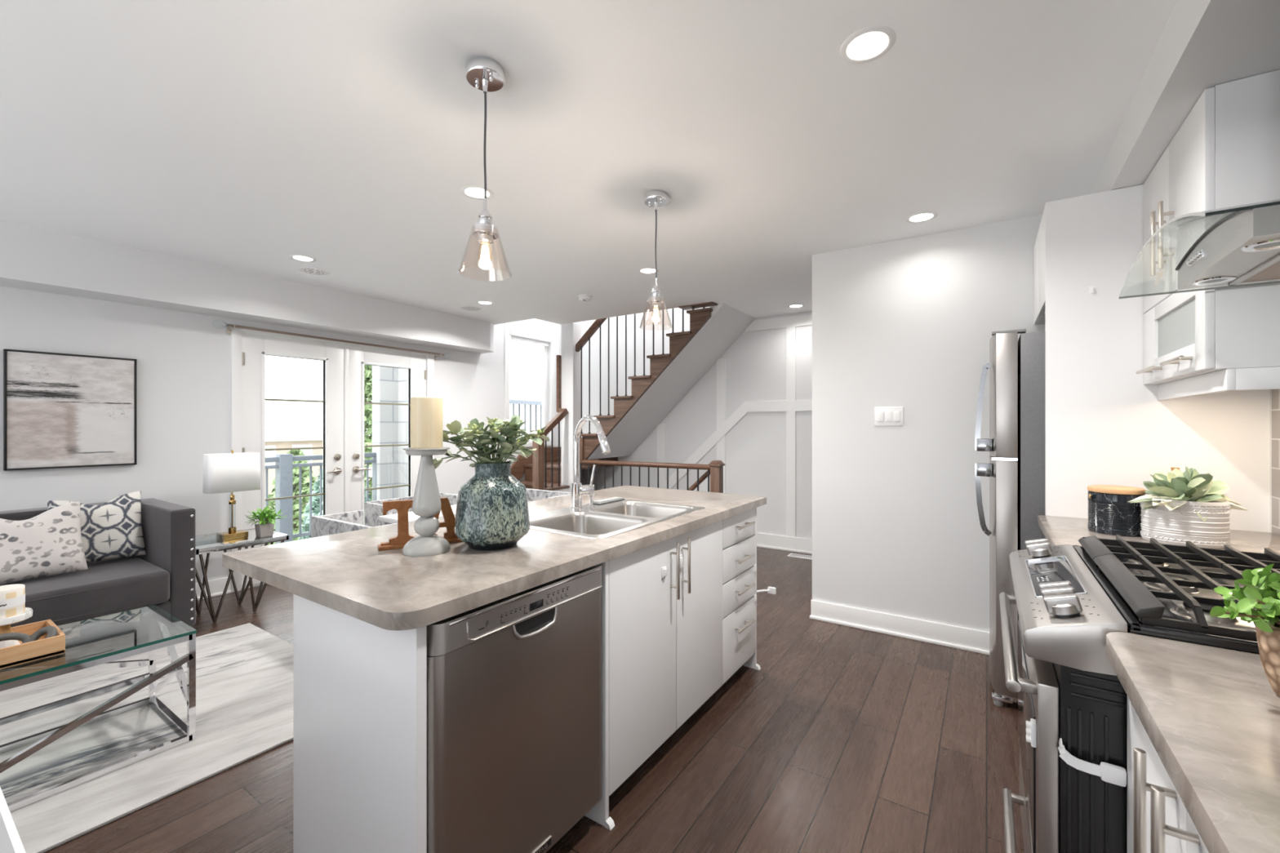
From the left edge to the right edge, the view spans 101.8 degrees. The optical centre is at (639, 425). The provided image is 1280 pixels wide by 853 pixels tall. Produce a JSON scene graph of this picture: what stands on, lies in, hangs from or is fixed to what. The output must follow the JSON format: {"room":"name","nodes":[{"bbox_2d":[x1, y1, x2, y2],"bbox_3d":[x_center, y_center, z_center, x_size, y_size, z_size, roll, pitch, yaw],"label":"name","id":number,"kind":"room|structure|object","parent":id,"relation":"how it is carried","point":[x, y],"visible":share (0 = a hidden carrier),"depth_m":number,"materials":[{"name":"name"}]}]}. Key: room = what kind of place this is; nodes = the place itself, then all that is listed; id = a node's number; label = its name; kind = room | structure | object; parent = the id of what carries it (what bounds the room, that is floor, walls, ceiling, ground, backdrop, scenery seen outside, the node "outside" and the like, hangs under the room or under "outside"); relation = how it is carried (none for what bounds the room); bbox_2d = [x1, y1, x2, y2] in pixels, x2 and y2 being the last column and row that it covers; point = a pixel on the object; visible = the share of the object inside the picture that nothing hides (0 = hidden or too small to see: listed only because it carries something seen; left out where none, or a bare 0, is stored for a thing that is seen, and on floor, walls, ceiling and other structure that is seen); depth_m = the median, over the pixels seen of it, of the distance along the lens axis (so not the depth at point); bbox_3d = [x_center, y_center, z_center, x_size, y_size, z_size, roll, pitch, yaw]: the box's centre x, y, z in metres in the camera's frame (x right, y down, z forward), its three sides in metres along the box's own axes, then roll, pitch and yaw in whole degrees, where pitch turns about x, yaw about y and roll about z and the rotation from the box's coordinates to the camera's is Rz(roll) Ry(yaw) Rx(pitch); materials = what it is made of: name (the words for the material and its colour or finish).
{"room":"kitchen","nodes":[
{"label":"kitchen","id":0,"kind":"room"},
{"bbox_2d":[0,285,559,583],"bbox_3d":[-3.509,-1.160,3.769,0.160,5.060,8.580,0,0,34],"label":"wall","id":1,"kind":"structure","parent":0,"point":[184,358],"depth_m":3.79,"materials":[{"name":"white paint"}]},
{"bbox_2d":[3,348,137,471],"bbox_3d":[-3.659,-0.092,3.366,0.035,0.730,0.584,0,0,34],"label":"wall art","id":2,"kind":"object","parent":1,"relation":"attached to","point":[61,410],"visible":1,"depth_m":3.33,"materials":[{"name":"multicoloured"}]},
{"bbox_2d":[195,577,231,599],"bbox_3d":[-3.813,1.248,3.143,0.028,0.125,7.000,0,0,34],"label":"baseboard","id":3,"kind":"structure","parent":1,"relation":"attached to","point":[216,587],"depth_m":3.98,"materials":[{"name":"white"}]},
{"bbox_2d":[0,220,493,353],"bbox_3d":[-3.694,-0.997,3.082,0.293,0.319,7.030,0,0,34],"label":"soffit","id":4,"kind":"object","parent":1,"relation":"attached to","point":[33,259],"depth_m":3.73,"materials":[{"name":"white paint"}]},
{"bbox_2d":[241,332,348,586],"bbox_3d":[-2.931,0.275,4.468,0.116,2.030,0.848,0,0,34],"label":"door","id":5,"kind":"structure","parent":1,"relation":"in","point":[255,347],"depth_m":4.51,"materials":[{"name":"white"}]},
{"bbox_2d":[212,319,448,359],"bbox_3d":[-2.654,-0.748,4.786,0.134,0.102,2.085,0,0,34],"label":"curtain rod","id":6,"kind":"object","parent":1,"relation":"attached to","point":[228,326],"visible":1,"depth_m":4.52,"materials":[{"name":"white metal"}]},
{"bbox_2d":[231,324,434,592],"bbox_3d":[-2.770,0.270,4.861,0.178,2.120,1.793,0,0,34],"label":"trim","id":7,"kind":"structure","parent":1,"relation":"attached to","point":[236,333],"depth_m":4.11,"materials":[{"name":"white"}]},
{"bbox_2d":[348,345,426,524],"bbox_3d":[-2.472,0.275,5.156,0.116,2.030,0.831,0,0,34],"label":"door","id":8,"kind":"structure","parent":1,"relation":"in","point":[358,357],"depth_m":4.93,"materials":[{"name":"white"}]},
{"bbox_2d":[444,415,454,426],"bbox_3d":[-2.095,-0.045,5.735,0.012,0.120,0.120,0,0,34],"label":"light switch","id":9,"kind":"object","parent":1,"relation":"attached to","point":[448,419],"visible":0.62,"depth_m":5.72,"materials":[{"name":"white plastic"}]},
{"bbox_2d":[504,322,555,447],"bbox_3d":[-1.462,-0.580,6.779,0.126,1.720,0.880,0,0,34],"label":"window","id":10,"kind":"structure","parent":1,"relation":"in","point":[544,348],"depth_m":7.06,"materials":[{"name":"white"}]},
{"bbox_2d":[509,328,552,346],"bbox_3d":[-1.417,-1.132,6.749,0.075,0.140,0.734,0,0,34],"label":"roller blind","id":11,"kind":"object","parent":10,"relation":"attached to","point":[516,335],"visible":1,"depth_m":6.70,"materials":[{"name":"white"}]},
{"bbox_2d":[0,546,1024,852],"bbox_3d":[-1.056,1.340,2.074,6.001,0.060,8.480,0,0,34],"label":"floor","id":12,"kind":"structure","parent":0,"point":[843,739],"depth_m":1.98,"materials":[{"name":"brown wood"}]},
{"bbox_2d":[0,786,26,852],"bbox_3d":[-1.368,0.934,0.697,1.150,0.751,0.601,0,0,34],"label":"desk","id":13,"kind":"object","parent":12,"relation":"on","point":[11,842],"visible":1,"depth_m":0.71,"materials":[{"name":"white"}]},
{"bbox_2d":[0,497,195,669],"bbox_3d":[-3.663,0.910,2.525,0.864,0.800,2.158,0,0,34],"label":"sofa","id":14,"kind":"object","parent":12,"relation":"on","point":[164,577],"visible":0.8,"depth_m":3.00,"materials":[{"name":"grey fabric"}]},
{"bbox_2d":[0,502,88,585],"bbox_3d":[-3.383,0.655,2.856,0.218,0.404,0.466,0,0,37],"label":"throw pillow","id":15,"kind":"object","parent":14,"relation":"on","point":[49,543],"visible":1,"depth_m":2.86,"materials":[{"name":"fabric"}]},
{"bbox_2d":[0,555,169,627],"bbox_3d":[-3.325,0.954,2.873,0.680,0.188,0.952,0,0,34],"label":"seat cushion","id":16,"kind":"object","parent":14,"relation":"on","point":[115,585],"depth_m":2.88,"materials":[{"name":"grey fabric"}]},
{"bbox_2d":[46,490,146,563],"bbox_3d":[-3.341,0.638,3.207,0.200,0.422,0.426,0,0,45],"label":"throw pillow","id":17,"kind":"object","parent":14,"relation":"on","point":[112,529],"visible":0.68,"depth_m":3.20,"materials":[{"name":"fabric"}]},
{"bbox_2d":[0,622,293,852],"bbox_3d":[-2.614,1.304,1.875,1.630,0.012,2.620,0,0,34],"label":"area rug","id":18,"kind":"object","parent":12,"relation":"on","point":[244,673],"visible":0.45,"depth_m":2.21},
{"bbox_2d":[0,604,196,812],"bbox_3d":[-2.375,1.073,1.831,0.547,0.449,1.132,0,0,34],"label":"coffee table","id":19,"kind":"object","parent":18,"relation":"on","point":[32,674],"visible":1,"depth_m":2.12,"materials":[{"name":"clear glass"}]},
{"bbox_2d":[0,619,65,669],"bbox_3d":[-2.379,0.814,1.823,0.278,0.068,0.454,0,0,34],"label":"wooden tray","id":20,"kind":"object","parent":19,"relation":"on","point":[43,647],"visible":0.72,"depth_m":1.89,"materials":[{"name":"brown wood"}]},
{"bbox_2d":[0,607,32,648],"bbox_3d":[-2.357,0.767,1.926,0.142,0.136,0.142,0,0,34],"label":"cake stand","id":21,"kind":"object","parent":20,"relation":"in","point":[5,623],"visible":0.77,"depth_m":1.92,"materials":[{"name":"white"}]},
{"bbox_2d":[0,584,25,618],"bbox_3d":[-2.357,0.654,1.926,0.105,0.101,0.104,0,0,34],"label":"candle","id":22,"kind":"object","parent":21,"relation":"on","point":[12,597],"visible":1,"depth_m":1.92,"materials":[{"name":"beige wax"}]},
{"bbox_2d":[0,626,57,644],"bbox_3d":[-2.312,0.793,1.803,0.100,0.082,0.389,0,0,39],"label":"ornament","id":23,"kind":"object","parent":20,"relation":"in","point":[51,631],"visible":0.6,"depth_m":1.91,"materials":[{"name":"ceramic"}]},
{"bbox_2d":[195,528,288,622],"bbox_3d":[-2.844,1.044,3.612,0.500,0.531,0.525,0,0,34],"label":"side table","id":24,"kind":"object","parent":12,"relation":"on","point":[252,540],"visible":0.7,"depth_m":3.54,"materials":[{"name":"black metal"}]},
{"bbox_2d":[195,532,224,546],"bbox_3d":[-2.876,0.754,3.438,0.120,0.049,0.170,0,0,34],"label":"glass dish","id":25,"kind":"object","parent":24,"relation":"on","point":[215,540],"visible":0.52,"depth_m":3.46,"materials":[{"name":"clear glass"}]},
{"bbox_2d":[202,449,260,541],"bbox_3d":[-2.812,0.475,3.587,0.133,0.608,0.303,0,0,34],"label":"table lamp","id":26,"kind":"object","parent":24,"relation":"on","point":[223,473],"visible":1,"depth_m":3.54,"materials":[{"name":"fabric"}]},
{"bbox_2d":[254,522,274,537],"bbox_3d":[-2.633,0.736,3.648,0.089,0.087,0.089,0,0,34],"label":"concrete pot","id":27,"kind":"object","parent":24,"relation":"on","point":[261,530],"visible":0.87,"depth_m":3.62,"materials":[{"name":"concrete"}]},
{"bbox_2d":[245,506,287,525],"bbox_3d":[-2.625,0.636,3.648,0.225,0.131,0.259,0,0,34],"label":"leafy plant","id":28,"kind":"object","parent":27,"relation":"in","point":[267,515],"visible":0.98,"depth_m":3.63,"materials":[{"name":"green plant"}]},
{"bbox_2d":[311,510,416,537],"bbox_3d":[-1.478,0.910,2.938,0.600,0.800,0.440,0,0,34],"label":"dining chair","id":29,"kind":"object","parent":12,"relation":"on","point":[341,522],"visible":0.18,"depth_m":2.86,"materials":[{"name":"grey fabric"}]},
{"bbox_2d":[364,492,457,527],"bbox_3d":[-1.481,0.910,3.583,0.440,0.800,0.600,0,0,34],"label":"dining chair","id":30,"kind":"object","parent":12,"relation":"on","point":[373,509],"visible":0.12,"depth_m":3.43,"materials":[{"name":"grey fabric"}]},
{"bbox_2d":[378,504,457,523],"bbox_3d":[-1.073,0.938,3.402,0.720,0.745,0.900,0,0,34],"label":"dining table","id":31,"kind":"object","parent":12,"relation":"on","point":[391,518],"visible":0.05,"depth_m":3.21,"materials":[{"name":"white"}]},
{"bbox_2d":[426,563,602,852],"bbox_3d":[-0.512,0.879,1.575,0.561,0.862,0.630,0,0,34],"label":"dishwasher","id":32,"kind":"object","parent":12,"relation":"on","point":[513,682],"visible":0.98,"depth_m":1.37,"materials":[{"name":"silver"}]},
{"bbox_2d":[293,507,760,852],"bbox_3d":[-0.152,0.872,2.121,0.620,0.876,2.016,0,0,34],"label":"base cabinet","id":33,"kind":"object","parent":12,"relation":"on","point":[670,643],"visible":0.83,"depth_m":1.45,"materials":[{"name":"white"}]},
{"bbox_2d":[222,485,766,631],"bbox_3d":[-0.294,0.415,2.247,0.965,0.038,2.177,0,0,34],"label":"countertop","id":34,"kind":"structure","parent":33,"relation":"on","point":[346,573],"depth_m":1.51,"materials":[{"name":"stone"}]},
{"bbox_2d":[377,497,462,551],"bbox_3d":[-0.666,0.321,1.752,0.387,0.150,0.048,0,0,-30],"label":"wooden letters","id":35,"kind":"object","parent":34,"relation":"on","point":[402,507],"visible":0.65,"depth_m":1.69,"materials":[{"name":"brown wood"}]},
{"bbox_2d":[402,447,450,556],"bbox_3d":[-0.670,0.234,1.634,0.141,0.325,0.141,0,0,34],"label":"candle holder","id":36,"kind":"object","parent":34,"relation":"on","point":[426,503],"visible":0.97,"depth_m":1.60,"materials":[{"name":"grey ceramic"}]},
{"bbox_2d":[410,395,443,448],"bbox_3d":[-0.670,-0.012,1.634,0.095,0.165,0.095,0,0,34],"label":"pillar candle","id":37,"kind":"object","parent":36,"relation":"on","point":[426,413],"visible":1,"depth_m":1.59,"materials":[{"name":"beige wax"}]},
{"bbox_2d":[454,462,529,551],"bbox_3d":[-0.484,0.260,1.711,0.239,0.273,0.239,0,0,34],"label":"ceramic vase","id":38,"kind":"object","parent":34,"relation":"on","point":[492,513],"visible":0.93,"depth_m":1.62,"materials":[{"name":"ceramic"}]},
{"bbox_2d":[433,414,549,469],"bbox_3d":[-0.510,0.108,1.713,0.419,0.286,0.159,0,0,-2],"label":"bunch","id":39,"kind":"object","parent":38,"relation":"in","point":[475,430],"visible":0.91,"depth_m":1.70,"materials":[{"name":"green"}]},
{"bbox_2d":[569,414,610,509],"bbox_3d":[-0.200,0.173,2.359,0.110,0.439,0.318,0,0,-37],"label":"kitchen faucet","id":40,"kind":"object","parent":34,"relation":"on","point":[578,489],"visible":1,"depth_m":2.42,"materials":[{"name":"silver metal"}]},
{"bbox_2d":[528,499,705,538],"bbox_3d":[-0.137,0.481,2.296,0.553,0.176,0.838,0,0,34],"label":"sink","id":41,"kind":"object","parent":34,"relation":"in","point":[606,520],"visible":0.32,"depth_m":2.32,"materials":[{"name":"silver metal"}]},
{"bbox_2d":[593,497,624,504],"bbox_3d":[-0.165,0.386,2.667,0.063,0.012,0.215,0,0,34],"label":"tray","id":42,"kind":"object","parent":41,"relation":"on","point":[612,499],"visible":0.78,"depth_m":2.64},
{"bbox_2d":[756,586,776,594],"bbox_3d":[0.679,0.904,2.838,0.127,0.036,0.040,0,0,-8],"label":"strap latch","id":43,"kind":"object","parent":33,"relation":"attached to","point":[772,590],"visible":0.95,"depth_m":2.83,"materials":[{"name":"white plastic"}]},
{"bbox_2d":[525,488,571,502],"bbox_3d":[-0.854,0.910,3.893,0.600,0.800,0.440,0,0,34],"label":"dining chair","id":44,"kind":"object","parent":12,"relation":"on","point":[532,495],"visible":0.05,"depth_m":4.07,"materials":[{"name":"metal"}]},
{"bbox_2d":[510,355,617,492],"bbox_3d":[-1.068,0.255,6.283,1.108,2.110,1.490,0,0,34],"label":"flight","id":45,"kind":"object","parent":12,"relation":"on","point":[543,472],"visible":0.38,"depth_m":5.94,"materials":[{"name":"brown wood"}]},
{"bbox_2d":[560,322,581,493],"bbox_3d":[-0.790,0.077,5.971,0.180,2.466,0.140,0,0,34],"label":"column","id":46,"kind":"structure","parent":12,"relation":"on","point":[571,333],"depth_m":5.91,"materials":[{"name":"white paint"}]},
{"bbox_2d":[579,459,724,493],"bbox_3d":[0.024,0.823,5.392,1.808,0.975,0.120,0,0,34],"label":"guard railing","id":47,"kind":"object","parent":12,"relation":"on","point":[716,467],"visible":0.43,"depth_m":5.18,"materials":[{"name":"brown wood"}]},
{"bbox_2d":[688,470,710,490],"bbox_3d":[0.319,0.872,5.301,1.082,0.952,0.076,0,0,37],"label":"handrail","id":48,"kind":"object","parent":47,"relation":"attached to","point":[704,476],"visible":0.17,"depth_m":5.09,"materials":[{"name":"brown wood"}]},
{"bbox_2d":[787,553,812,559],"bbox_3d":[1.631,1.306,5.168,0.300,0.008,0.130,0,0,34],"label":"floor vent","id":49,"kind":"object","parent":12,"relation":"in","point":[794,555],"visible":0.62,"depth_m":5.17,"materials":[{"name":"white plastic"}]},
{"bbox_2d":[974,328,1044,706],"bbox_3d":[2.121,0.436,2.485,0.867,1.748,0.636,0,0,34],"label":"refrigerator","id":50,"kind":"object","parent":12,"relation":"on","point":[1015,444],"visible":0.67,"depth_m":2.39,"materials":[{"name":"metal"}]},
{"bbox_2d":[999,534,1279,852],"bbox_3d":[1.322,0.822,1.213,0.786,0.976,0.801,0,0,34],"label":"gas stove","id":51,"kind":"object","parent":12,"relation":"on","point":[1068,598],"visible":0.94,"depth_m":1.08,"materials":[{"name":"silver metal"}]},
{"bbox_2d":[1026,718,1036,747],"bbox_3d":[0.834,0.655,1.109,0.018,0.050,0.026,0,0,34],"label":"strap","id":52,"kind":"object","parent":51,"relation":"attached to","point":[1031,726],"visible":1,"depth_m":1.10,"materials":[{"name":"white plastic"}]},
{"bbox_2d":[1057,737,1126,786],"bbox_3d":[0.888,0.660,1.023,0.101,0.055,0.033,0,0,34],"label":"strap latch","id":53,"kind":"object","parent":51,"relation":"attached to","point":[1109,773],"visible":1,"depth_m":1.01,"materials":[{"name":"white plastic"}]},
{"bbox_2d":[1072,545,1279,653],"bbox_3d":[1.403,0.380,1.159,0.592,0.032,0.801,0,0,34],"label":"cooktop","id":54,"kind":"object","parent":51,"relation":"in","point":[1179,621],"depth_m":1.16,"materials":[{"name":"metal"}]},
{"bbox_2d":[1044,184,1270,532],"bbox_3d":[2.059,0.166,2.109,0.656,2.288,0.018,0,0,34],"label":"wall","id":55,"kind":"structure","parent":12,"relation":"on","point":[1104,426],"depth_m":2.16,"materials":[{"name":"white"}]},
{"bbox_2d":[1127,696,1208,852],"bbox_3d":[0.470,0.872,-0.230,0.681,0.876,2.540,0,0,34],"label":"base cabinet","id":56,"kind":"object","parent":12,"relation":"on","point":[1158,821],"visible":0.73,"depth_m":0.75,"materials":[{"name":"white"}]},
{"bbox_2d":[1106,631,1279,852],"bbox_3d":[0.480,0.415,-0.234,0.684,0.038,2.544,0,0,34],"label":"countertop","id":57,"kind":"structure","parent":56,"relation":"on","point":[1211,715],"depth_m":0.68,"materials":[{"name":"stone"}]},
{"bbox_2d":[1256,616,1279,696],"bbox_3d":[0.962,0.343,0.741,0.110,0.106,0.110,0,0,34],"label":"pot","id":58,"kind":"object","parent":57,"relation":"on","point":[1268,643],"visible":0.73,"depth_m":0.75,"materials":[{"name":"ceramic"}]},
{"bbox_2d":[1209,563,1279,632],"bbox_3d":[0.967,0.252,0.741,0.193,0.123,0.195,0,0,-20],"label":"jade plant","id":59,"kind":"object","parent":58,"relation":"on","point":[1261,591],"visible":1,"depth_m":0.77,"materials":[{"name":"green plant"}]},
{"bbox_3d":[1.827,0.872,1.804,0.680,0.876,0.743,0,0,34],"label":"base cabinet","id":60,"kind":"object","parent":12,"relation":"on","visible":0},
{"bbox_2d":[1037,515,1279,554],"bbox_3d":[1.834,0.415,1.798,0.684,0.038,0.745,0,0,34],"label":"countertop","id":61,"kind":"structure","parent":60,"relation":"on","point":[1058,531],"depth_m":1.86,"materials":[{"name":"stone"}]},
{"bbox_2d":[1087,484,1145,537],"bbox_3d":[1.757,0.312,1.920,0.162,0.167,0.162,0,0,34],"label":"canister","id":62,"kind":"object","parent":61,"relation":"on","point":[1109,512],"visible":0.88,"depth_m":1.87,"materials":[{"name":"ceramic"}]},
{"bbox_2d":[1140,497,1231,548],"bbox_3d":[1.831,0.322,1.751,0.217,0.149,0.181,0,0,34],"label":"textured pot","id":63,"kind":"object","parent":61,"relation":"on","point":[1166,526],"visible":0.85,"depth_m":1.68,"materials":[{"name":"grey ceramic"}]},
{"bbox_2d":[1127,466,1248,521],"bbox_3d":[1.828,0.222,1.754,0.294,0.173,0.258,0,0,34],"label":"plant","id":64,"kind":"object","parent":63,"relation":"in","point":[1189,485],"visible":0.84,"depth_m":1.72,"materials":[{"name":"green plant"}]},
{"bbox_2d":[0,0,1176,324],"bbox_3d":[-1.029,-1.306,2.116,6.001,0.300,8.580,0,0,34],"label":"ceiling","id":65,"kind":"structure","parent":0,"point":[247,135],"depth_m":2.07,"materials":[{"name":"white paint"}]},
{"bbox_2d":[288,254,315,262],"bbox_3d":[-2.333,-1.154,3.598,0.158,0.004,0.158,0,0,34],"label":"recessed light","id":66,"kind":"object","parent":65,"relation":"in","point":[298,257],"visible":1,"depth_m":3.60,"materials":[{"name":"white"}]},
{"bbox_2d":[293,255,312,261],"bbox_3d":[-2.333,-1.155,3.598,0.114,0.002,0.114,0,0,39],"label":"diffuser","id":67,"kind":"object","parent":66,"relation":"attached to","point":[301,258],"depth_m":3.60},
{"bbox_2d":[297,266,329,275],"bbox_3d":[-2.438,-1.153,3.891,0.204,0.007,0.204,0,0,34],"label":"ceiling speaker","id":68,"kind":"object","parent":65,"relation":"attached to","point":[311,270],"visible":1,"depth_m":3.87,"materials":[{"name":"white"}]},
{"bbox_2d":[460,305,481,310],"bbox_3d":[-1.667,-1.153,5.125,0.204,0.007,0.204,0,0,34],"label":"ceiling speaker","id":69,"kind":"object","parent":65,"relation":"attached to","point":[464,307],"visible":1,"depth_m":5.11,"materials":[{"name":"white"}]},
{"bbox_2d":[460,185,493,199],"bbox_3d":[-0.808,-1.154,2.582,0.158,0.004,0.158,0,0,34],"label":"recessed light","id":70,"kind":"object","parent":65,"relation":"in","point":[476,192],"visible":0.88,"depth_m":2.58,"materials":[{"name":"white"}]},
{"bbox_2d":[465,187,488,197],"bbox_3d":[-0.808,-1.155,2.582,0.114,0.002,0.114,0,0,29],"label":"diffuser","id":71,"kind":"object","parent":70,"relation":"attached to","point":[469,192],"depth_m":2.58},
{"bbox_2d":[457,56,511,279],"bbox_3d":[-0.503,-0.823,1.688,0.166,0.666,0.166,0,0,34],"label":"pendant lamp","id":72,"kind":"object","parent":65,"relation":"hanging from","point":[485,74],"visible":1,"depth_m":1.67,"materials":[{"name":"silver metal"}]},
{"bbox_2d":[471,198,497,244],"bbox_3d":[-0.503,-0.664,1.688,0.083,0.142,0.083,0,0,34],"label":"socket","id":73,"kind":"object","parent":72,"relation":"attached to","point":[485,233],"depth_m":1.67,"materials":[{"name":"silver metal"}]},
{"bbox_2d":[577,293,592,301],"bbox_3d":[-0.491,-1.134,4.654,0.132,0.044,0.132,0,0,34],"label":"smoke detector","id":74,"kind":"object","parent":65,"relation":"attached to","point":[584,297],"visible":1,"depth_m":4.61,"materials":[{"name":"white"}]},
{"bbox_2d":[637,267,658,274],"bbox_3d":[0.062,-1.154,3.888,0.158,0.004,0.158,0,0,34],"label":"recessed light","id":75,"kind":"object","parent":65,"relation":"in","point":[643,270],"visible":0.91,"depth_m":3.88,"materials":[{"name":"white"}]},
{"bbox_2d":[639,190,672,329],"bbox_3d":[0.080,-0.823,2.614,0.166,0.666,0.166,0,0,34],"label":"pendant lamp","id":76,"kind":"object","parent":65,"relation":"hanging from","point":[654,198],"visible":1,"depth_m":2.60,"materials":[{"name":"silver metal"}]},
{"bbox_2d":[647,278,664,307],"bbox_3d":[0.080,-0.664,2.614,0.083,0.142,0.083,0,0,34],"label":"socket","id":77,"kind":"object","parent":76,"relation":"attached to","point":[655,300],"depth_m":2.59,"materials":[{"name":"silver metal"}]},
{"bbox_2d":[839,25,896,63],"bbox_3d":[0.692,-1.154,1.582,0.158,0.004,0.158,0,0,34],"label":"recessed light","id":78,"kind":"object","parent":65,"relation":"in","point":[867,44],"visible":1,"depth_m":1.58,"materials":[{"name":"white"}]},
{"bbox_2d":[847,31,888,58],"bbox_3d":[0.692,-1.155,1.582,0.114,0.002,0.114,0,0,9],"label":"diffuser","id":79,"kind":"object","parent":78,"relation":"attached to","point":[862,45],"depth_m":1.58,"materials":[{"name":"plastic"}]},
{"bbox_2d":[905,211,937,222],"bbox_3d":[1.563,-1.154,2.888,0.158,0.004,0.158,0,0,34],"label":"recessed light","id":80,"kind":"object","parent":65,"relation":"in","point":[918,217],"visible":1,"depth_m":2.88,"materials":[{"name":"white"}]},
{"bbox_2d":[910,213,933,221],"bbox_3d":[1.563,-1.155,2.888,0.114,0.002,0.114,0,0,9],"label":"diffuser","id":81,"kind":"object","parent":80,"relation":"attached to","point":[917,216],"depth_m":2.88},
{"bbox_2d":[559,306,812,538],"bbox_3d":[1.329,0.010,5.652,6.001,7.400,0.120,0,0,34],"label":"wall","id":82,"kind":"structure","parent":0,"point":[756,362],"depth_m":5.78,"materials":[{"name":"white paint"}]},
{"bbox_2d":[657,314,812,554],"bbox_3d":[1.563,0.190,5.409,4.400,2.640,0.026,0,0,34],"label":"trim","id":83,"kind":"structure","parent":82,"relation":"attached to","point":[790,542],"depth_m":5.48,"materials":[{"name":"white"}]},
{"bbox_2d":[809,213,1044,655],"bbox_3d":[1.964,0.077,3.061,1.869,2.466,0.148,0,0,34],"label":"wall","id":84,"kind":"structure","parent":0,"point":[908,323],"depth_m":3.20,"materials":[{"name":"white paint"}]},
{"bbox_2d":[874,406,903,426],"bbox_3d":[1.562,-0.056,3.266,0.164,0.119,0.013,0,0,34],"label":"light switch","id":85,"kind":"object","parent":84,"relation":"attached to","point":[888,415],"visible":1,"depth_m":3.26,"materials":[{"name":"white plastic"}]},
{"bbox_2d":[1270,389,1271,533],"bbox_3d":[1.407,0.077,0.432,0.120,2.466,8.480,0,0,34],"label":"wall","id":86,"kind":"structure","parent":0,"point":[1270,389],"depth_m":1.91,"materials":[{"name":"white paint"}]},
{"bbox_2d":[1033,207,1044,324],"bbox_3d":[2.253,-0.764,2.401,0.656,0.428,0.681,0,0,34],"label":"upper cabinet","id":87,"kind":"object","parent":86,"relation":"attached to","point":[1039,246],"visible":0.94,"depth_m":2.58,"materials":[{"name":"white"}]},
{"bbox_2d":[1089,0,1279,194],"bbox_3d":[0.705,-1.068,-0.115,0.441,0.176,6.590,0,0,34],"label":"soffit","id":88,"kind":"object","parent":86,"relation":"attached to","point":[1202,45],"depth_m":1.45,"materials":[{"name":"white paint"}]},
{"bbox_2d":[1118,199,1279,298],"bbox_3d":[1.486,-0.672,1.146,0.521,0.611,0.766,0,0,34],"label":"range hood","id":89,"kind":"object","parent":86,"relation":"attached to","point":[1242,248],"visible":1,"depth_m":1.18,"materials":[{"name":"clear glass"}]},
{"bbox_2d":[1135,69,1279,399],"bbox_3d":[1.966,-0.539,1.724,0.382,0.878,0.722,0,0,34],"label":"upper cabinet","id":90,"kind":"object","parent":86,"relation":"attached to","point":[1225,153],"visible":0.94,"depth_m":1.50,"materials":[{"name":"white"}]},
{"bbox_2d":[1271,389,1279,537],"bbox_3d":[1.096,-0.147,0.081,0.008,1.086,4.350,0,0,34],"label":"backsplash","id":91,"kind":"structure","parent":86,"relation":"attached to","point":[1275,393],"depth_m":1.86,"materials":[{"name":"grey tile"}]},
{"label":"outside","id":92,"kind":"structure","parent":0,"visible":0},
{"bbox_3d":[-3.151,1.460,5.946,1.660,0.140,6.000,0,0,34],"label":"deck","id":93,"kind":"object","parent":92,"visible":0},
{"bbox_2d":[265,452,376,543],"bbox_3d":[-4.359,0.858,5.361,0.130,1.065,3.485,0,0,34],"label":"balcony railing","id":94,"kind":"object","parent":93,"relation":"on","point":[284,465],"visible":0.18,"depth_m":5.86,"materials":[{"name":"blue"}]},
{"bbox_2d":[372,365,408,500],"bbox_3d":[-3.020,-0.450,6.881,0.660,3.680,0.700,0,0,34],"label":"stone pier","id":95,"kind":"structure","parent":93,"relation":"on","point":[389,384],"depth_m":6.78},
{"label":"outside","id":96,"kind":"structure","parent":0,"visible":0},
{"bbox_3d":[-22.243,4.410,26.847,53.200,0.200,80.000,0,0,34],"label":"ground","id":97,"kind":"structure","parent":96,"visible":0},
{"bbox_2d":[267,449,318,545],"bbox_3d":[-12.311,2.575,18.545,2.572,3.527,2.555,0,0,34],"label":"tree","id":98,"kind":"object","parent":97,"relation":"on","point":[304,470],"visible":0.24,"depth_m":18.23,"materials":[{"name":"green plant"}]},
{"bbox_2d":[265,427,372,507],"bbox_3d":[-18.444,2.235,28.220,6.600,4.150,10.100,0,0,34],"label":"brick house","id":99,"kind":"structure","parent":97,"relation":"on","point":[275,437],"depth_m":25.09,"materials":[{"name":"grey"}]},
{"bbox_2d":[293,459,372,541],"bbox_3d":[-5.351,2.329,9.294,2.396,4.069,2.388,0,0,34],"label":"tree","id":100,"kind":"object","parent":97,"relation":"on","point":[315,500],"visible":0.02,"depth_m":8.97,"materials":[{"name":"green plant"}]},
{"bbox_2d":[364,364,372,501],"bbox_3d":[-5.879,1.076,11.530,2.183,6.484,2.232,0,0,34],"label":"tree","id":101,"kind":"object","parent":97,"relation":"on","point":[367,368],"visible":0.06,"depth_m":11.17,"materials":[{"name":"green plant"}]},
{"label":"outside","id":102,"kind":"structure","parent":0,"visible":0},
{"bbox_2d":[368,399,542,477],"bbox_3d":[-2.871,0.185,10.207,1.100,1.350,4.400,0,0,34],"label":"railing","id":103,"kind":"object","parent":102,"point":[524,402],"visible":0.09,"depth_m":10.30,"materials":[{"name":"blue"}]},
{"bbox_3d":[-0.313,-2.424,5.804,2.900,2.532,1.450,0,0,34],"label":"wall","id":104,"kind":"structure","parent":0,"visible":0},
{"bbox_2d":[573,301,755,461],"bbox_3d":[0.224,-0.888,5.739,1.844,2.619,0.958,0,0,34],"label":"staircase","id":105,"kind":"structure","parent":104,"relation":"attached to","point":[713,329],"depth_m":5.58,"materials":[{"name":"brown wood"}]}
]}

